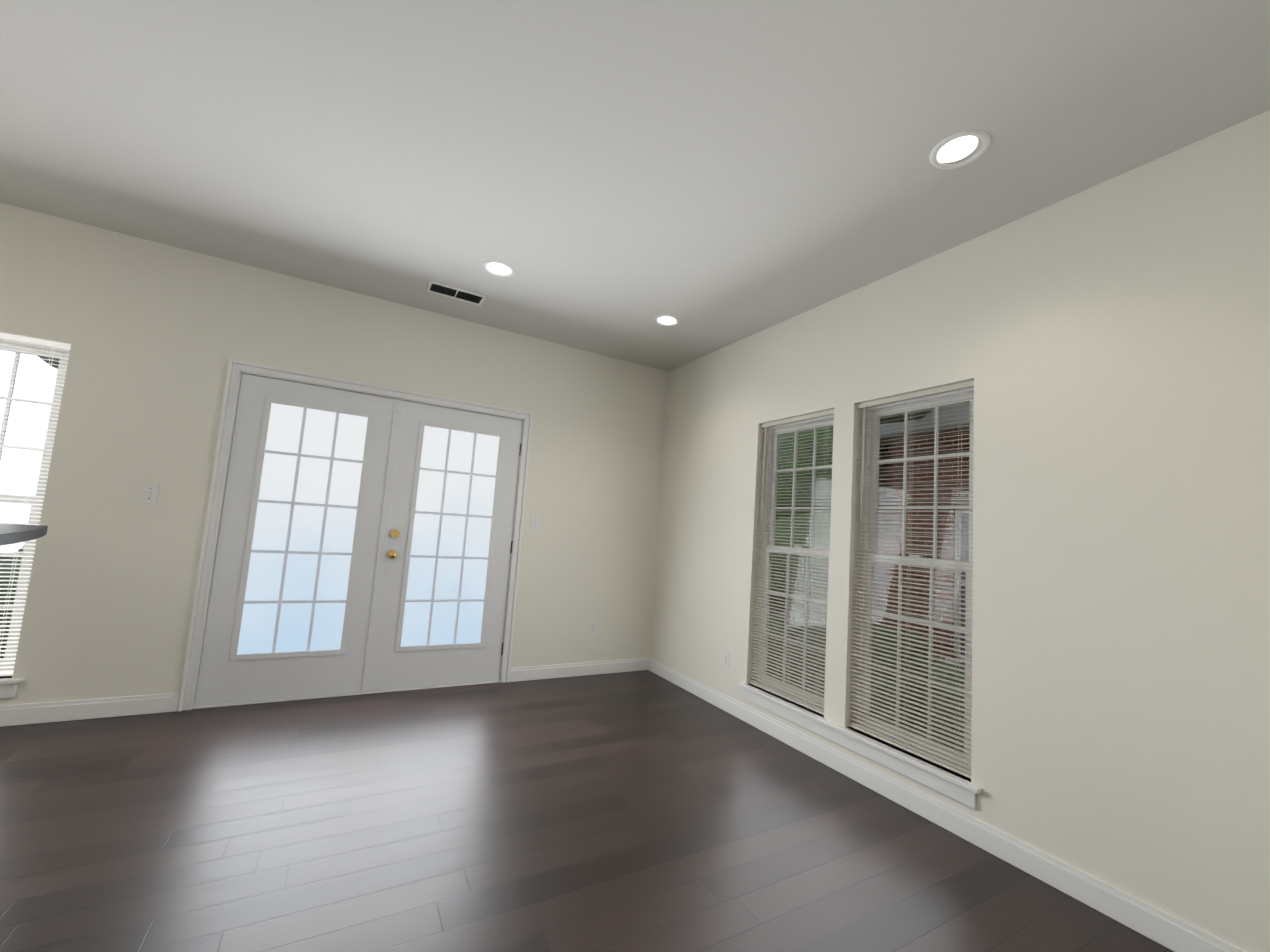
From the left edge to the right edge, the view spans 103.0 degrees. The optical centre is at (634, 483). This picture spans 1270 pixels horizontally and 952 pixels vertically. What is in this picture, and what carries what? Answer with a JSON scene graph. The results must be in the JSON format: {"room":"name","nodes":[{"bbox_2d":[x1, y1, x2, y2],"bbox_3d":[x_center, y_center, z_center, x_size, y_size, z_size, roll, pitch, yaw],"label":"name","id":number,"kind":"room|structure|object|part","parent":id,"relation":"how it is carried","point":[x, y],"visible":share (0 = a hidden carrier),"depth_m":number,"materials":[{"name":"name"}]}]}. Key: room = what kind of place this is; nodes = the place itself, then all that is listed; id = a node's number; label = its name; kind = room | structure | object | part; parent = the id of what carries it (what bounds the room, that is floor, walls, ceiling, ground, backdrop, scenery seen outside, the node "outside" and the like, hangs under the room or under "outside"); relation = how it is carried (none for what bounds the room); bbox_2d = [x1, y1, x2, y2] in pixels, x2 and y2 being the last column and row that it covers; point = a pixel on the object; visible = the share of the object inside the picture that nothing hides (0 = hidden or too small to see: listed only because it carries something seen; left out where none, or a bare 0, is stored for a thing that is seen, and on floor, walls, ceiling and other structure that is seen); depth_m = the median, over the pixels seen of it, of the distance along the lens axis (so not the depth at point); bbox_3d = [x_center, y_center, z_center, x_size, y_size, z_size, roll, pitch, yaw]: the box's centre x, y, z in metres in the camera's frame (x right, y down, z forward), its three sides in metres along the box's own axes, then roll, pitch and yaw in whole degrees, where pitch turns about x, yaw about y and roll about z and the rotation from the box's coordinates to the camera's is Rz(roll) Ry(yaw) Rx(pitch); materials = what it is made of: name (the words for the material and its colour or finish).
{"room":"living room","nodes":[
{"label":"living room","id":0,"kind":"room"},
{"bbox_2d":[0,203,667,705],"bbox_3d":[-2.642,-0.029,3.131,6.800,2.740,0.150,7,-6,-29],"label":"wall","id":1,"kind":"structure","parent":0,"point":[156,335],"depth_m":3.05,"materials":[{"name":"paint"}]},
{"bbox_2d":[0,676,23,698],"bbox_3d":[-3.552,1.036,2.496,0.737,0.097,0.110,7,-6,-29],"label":"window sill","id":2,"kind":"structure","parent":1,"relation":"attached to","point":[8,688],"depth_m":2.62,"materials":[{"name":"white wood"}]},
{"bbox_2d":[0,338,69,670],"bbox_3d":[-3.531,0.093,2.662,0.647,1.810,0.070,7,-6,-29],"label":"window","id":3,"kind":"structure","parent":1,"relation":"in","point":[29,346],"depth_m":2.77,"materials":[{"name":"white plastic"}]},
{"bbox_2d":[0,333,70,675],"bbox_3d":[-3.494,0.087,2.597,0.639,1.802,0.038,7,-6,-29],"label":"window blind","id":4,"kind":"object","parent":3,"relation":"attached to","point":[37,342],"visible":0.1,"depth_m":2.71,"materials":[{"name":"white plastic"}]},
{"bbox_2d":[140,483,159,503],"bbox_3d":[-2.817,0.061,2.930,0.070,0.114,0.018,7,-6,-29],"label":"light switch","id":5,"kind":"object","parent":1,"relation":"attached to","point":[150,493],"visible":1,"depth_m":2.93,"materials":[{"name":"white plastic"}]},
{"bbox_2d":[194,373,394,705],"bbox_3d":[-2.172,0.362,3.329,0.896,2.030,0.063,7,-6,-29],"label":"french door","id":6,"kind":"structure","parent":1,"relation":"in","point":[289,606],"depth_m":3.29,"materials":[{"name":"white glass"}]},
{"bbox_2d":[361,399,402,691],"bbox_3d":[-1.772,0.410,3.543,0.052,2.030,0.063,7,-6,-29],"label":"door astragal","id":7,"kind":"object","parent":6,"relation":"attached to","point":[378,576],"depth_m":3.52,"materials":[{"name":"white wood"}]},
{"bbox_2d":[0,658,649,726],"bbox_3d":[-2.692,1.276,2.938,6.500,0.105,0.015,7,-6,-29],"label":"baseboard","id":8,"kind":"structure","parent":1,"relation":"attached to","point":[37,713],"depth_m":2.85,"materials":[{"name":"white wood"}]},
{"bbox_2d":[178,359,532,711],"bbox_3d":[-1.786,0.386,3.581,1.950,2.115,0.172,7,-6,-29],"label":"door frame","id":9,"kind":"structure","parent":1,"relation":"attached to","point":[235,367],"depth_m":3.22,"materials":[{"name":"white wood"}]},
{"bbox_2d":[370,401,522,690],"bbox_3d":[-1.348,0.458,3.750,0.915,2.030,0.133,7,-6,-29],"label":"french door","id":10,"kind":"structure","parent":1,"relation":"in","point":[441,615],"depth_m":3.75,"materials":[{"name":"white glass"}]},
{"bbox_3d":[-1.325,0.459,3.733,0.891,1.656,0.079,7,-6,-29],"label":"french door hardware","id":11,"kind":"part","parent":10,"relation":"part of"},
{"bbox_2d":[530,514,539,528],"bbox_3d":[-0.800,0.309,4.059,0.070,0.114,0.018,7,-6,-29],"label":"light switch","id":12,"kind":"object","parent":1,"relation":"attached to","point":[535,519],"visible":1,"depth_m":4.06,"materials":[{"name":"white plastic"}]},
{"bbox_2d":[589,621,596,634],"bbox_3d":[-0.353,1.225,4.268,0.070,0.114,0.008,7,-6,-29],"label":"electrical outlet","id":13,"kind":"object","parent":1,"relation":"attached to","point":[593,628],"visible":1,"depth_m":4.27,"materials":[{"name":"white plastic"}]},
{"bbox_2d":[0,670,1173,951],"bbox_3d":[-1.412,1.266,0.652,6.800,0.120,5.550,7,-6,-29],"label":"floor","id":14,"kind":"structure","parent":0,"point":[644,810],"depth_m":1.96,"materials":[{"name":"brown wood"}]},
{"bbox_2d":[0,0,1269,371],"bbox_3d":[-1.213,-1.615,0.918,6.800,0.200,5.550,7,-6,-29],"label":"ceiling","id":15,"kind":"structure","parent":0,"point":[610,178],"depth_m":1.94,"materials":[{"name":"paint"}]},
{"bbox_2d":[426,280,485,305],"bbox_3d":[-1.208,-1.280,3.411,0.360,0.008,0.170,7,-6,-29],"label":"ceiling vent","id":16,"kind":"object","parent":15,"relation":"in","point":[454,293],"visible":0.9,"depth_m":3.41,"materials":[{"name":"grey metal"}]},
{"bbox_2d":[482,260,514,276],"bbox_3d":[-0.816,-1.348,3.044,0.196,0.126,0.196,7,-6,-29],"label":"recessed light","id":17,"kind":"object","parent":15,"relation":"in","point":[497,268],"visible":0.67,"depth_m":3.09,"materials":[{"name":"white plastic"}]},
{"bbox_2d":[654,314,680,325],"bbox_3d":[0.235,-1.222,3.620,0.196,0.126,0.196,7,-6,-29],"label":"recessed light","id":18,"kind":"object","parent":15,"relation":"in","point":[665,320],"visible":0.6,"depth_m":3.67,"materials":[{"name":"white plastic"}]},
{"bbox_2d":[929,130,990,168],"bbox_3d":[1.226,-1.312,1.909,0.196,0.126,0.196,7,-6,-29],"label":"recessed light","id":19,"kind":"object","parent":15,"relation":"in","point":[957,146],"visible":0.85,"depth_m":1.94,"materials":[{"name":"white plastic"}]},
{"bbox_2d":[649,110,1269,951],"bbox_3d":[1.289,0.220,2.898,0.150,2.740,4.100,7,-6,-29],"label":"wall","id":20,"kind":"structure","parent":0,"point":[1105,346],"depth_m":1.95,"materials":[{"name":"paint"}]},
{"bbox_2d":[722,650,729,668],"bbox_3d":[0.656,1.272,3.640,0.008,0.114,0.070,7,-6,-29],"label":"electrical outlet","id":21,"kind":"object","parent":20,"relation":"attached to","point":[726,659],"visible":1,"depth_m":3.63,"materials":[{"name":"white plastic"}]},
{"bbox_2d":[755,415,833,708],"bbox_3d":[1.076,0.469,3.298,0.070,1.810,0.647,7,-6,-29],"label":"window","id":22,"kind":"structure","parent":20,"relation":"in","point":[769,516],"depth_m":3.42,"materials":[{"name":"white plastic"}]},
{"bbox_2d":[750,409,833,714],"bbox_3d":[1.010,0.459,3.262,0.038,1.802,0.639,7,-6,-29],"label":"window blind","id":23,"kind":"object","parent":22,"relation":"attached to","point":[752,681],"visible":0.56,"depth_m":3.23,"materials":[{"name":"beige plastic"}]},
{"bbox_2d":[738,682,981,808],"bbox_3d":[1.125,1.388,2.826,0.110,0.097,1.522,7,-6,-29],"label":"window sill","id":24,"kind":"structure","parent":20,"relation":"attached to","point":[962,791],"depth_m":2.58,"materials":[{"name":"white wood"}]},
{"bbox_2d":[854,387,973,770],"bbox_3d":[1.462,0.432,2.615,0.070,1.810,0.645,7,-6,-29],"label":"window","id":25,"kind":"structure","parent":20,"relation":"in","point":[870,508],"depth_m":2.66,"materials":[{"name":"white plastic"}]},
{"bbox_2d":[849,380,973,777],"bbox_3d":[1.397,0.422,2.578,0.038,1.802,0.637,7,-6,-29],"label":"window blind","id":26,"kind":"object","parent":25,"relation":"attached to","point":[888,739],"visible":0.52,"depth_m":2.52,"materials":[{"name":"beige plastic"}]},
{"bbox_2d":[648,658,1246,951],"bbox_3d":[1.091,1.524,2.802,0.015,0.105,3.920,7,-6,-29],"label":"baseboard","id":27,"kind":"structure","parent":20,"relation":"attached to","point":[1162,927],"depth_m":2.09,"materials":[{"name":"white wood"}]},
{"label":"outside","id":28,"kind":"structure","parent":0,"visible":0},
{"bbox_2d":[0,556,825,624],"bbox_3d":[0.586,2.019,3.612,28.000,0.040,30.000,7,-6,-29],"label":"ground","id":29,"kind":"structure","parent":28,"point":[1,557],"depth_m":11.21,"materials":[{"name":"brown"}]},
{"bbox_2d":[0,546,23,657],"bbox_3d":[-4.693,1.091,4.395,1.580,1.347,1.669,7,-6,-29],"label":"bush","id":30,"kind":"object","parent":29,"relation":"on","point":[6,582],"depth_m":3.70,"materials":[{"name":"green plant"}]},
{"bbox_2d":[38,356,59,368],"bbox_3d":[-5.787,-0.848,5.949,2.991,5.259,3.075,7,-6,-29],"label":"tree","id":31,"kind":"object","parent":29,"relation":"on","point":[53,362],"depth_m":5.23,"materials":[{"name":"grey plant"}]},
{"bbox_2d":[767,612,818,676],"bbox_3d":[1.395,1.774,4.893,1.220,1.091,1.173,7,-6,-29],"label":"bush","id":32,"kind":"object","parent":29,"relation":"on","point":[809,621],"depth_m":4.64,"materials":[{"name":"green plant"}]},
{"bbox_2d":[770,427,832,620],"bbox_3d":[4.063,0.581,10.267,4.670,4.565,3.803,7,-6,-29],"label":"tree","id":33,"kind":"object","parent":29,"relation":"on","point":[783,482],"depth_m":9.00,"materials":[{"name":"green plant"}]},
{"bbox_2d":[773,623,938,732],"bbox_3d":[1.758,1.609,3.917,1.337,1.136,1.422,7,-6,-29],"label":"bush","id":34,"kind":"object","parent":29,"relation":"on","point":[903,648],"depth_m":3.56,"materials":[{"name":"green plant"}]},
{"bbox_2d":[824,408,933,428],"bbox_3d":[2.435,-0.150,5.553,2.455,4.922,2.456,7,-6,-29],"label":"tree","id":35,"kind":"object","parent":29,"relation":"on","point":[903,416],"depth_m":5.36,"materials":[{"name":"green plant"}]},
{"bbox_2d":[872,402,969,663],"bbox_3d":[9.048,-0.655,3.222,6.250,6.400,12.750,7,-6,-29],"label":"brick building","id":36,"kind":"structure","parent":29,"relation":"on","point":[889,501],"depth_m":6.49,"materials":[{"name":"red brick"}]},
{"bbox_2d":[912,662,964,751],"bbox_3d":[2.409,1.640,3.031,1.484,1.230,1.433,7,-6,-29],"label":"bush","id":37,"kind":"object","parent":29,"relation":"on","point":[946,692],"depth_m":3.01,"materials":[{"name":"plant"}]},
{"bbox_3d":[-2.292,0.667,1.089,0.150,1.030,1.680,7,-6,-29],"label":"wall","id":38,"kind":"structure","parent":0,"visible":0},
{"bbox_2d":[0,523,47,545],"bbox_3d":[-2.256,0.155,1.349,0.559,0.040,2.190,7,-6,-29],"label":"countertop","id":39,"kind":"structure","parent":38,"relation":"on","point":[13,533],"depth_m":1.96,"materials":[{"name":"black stone"}]}
]}

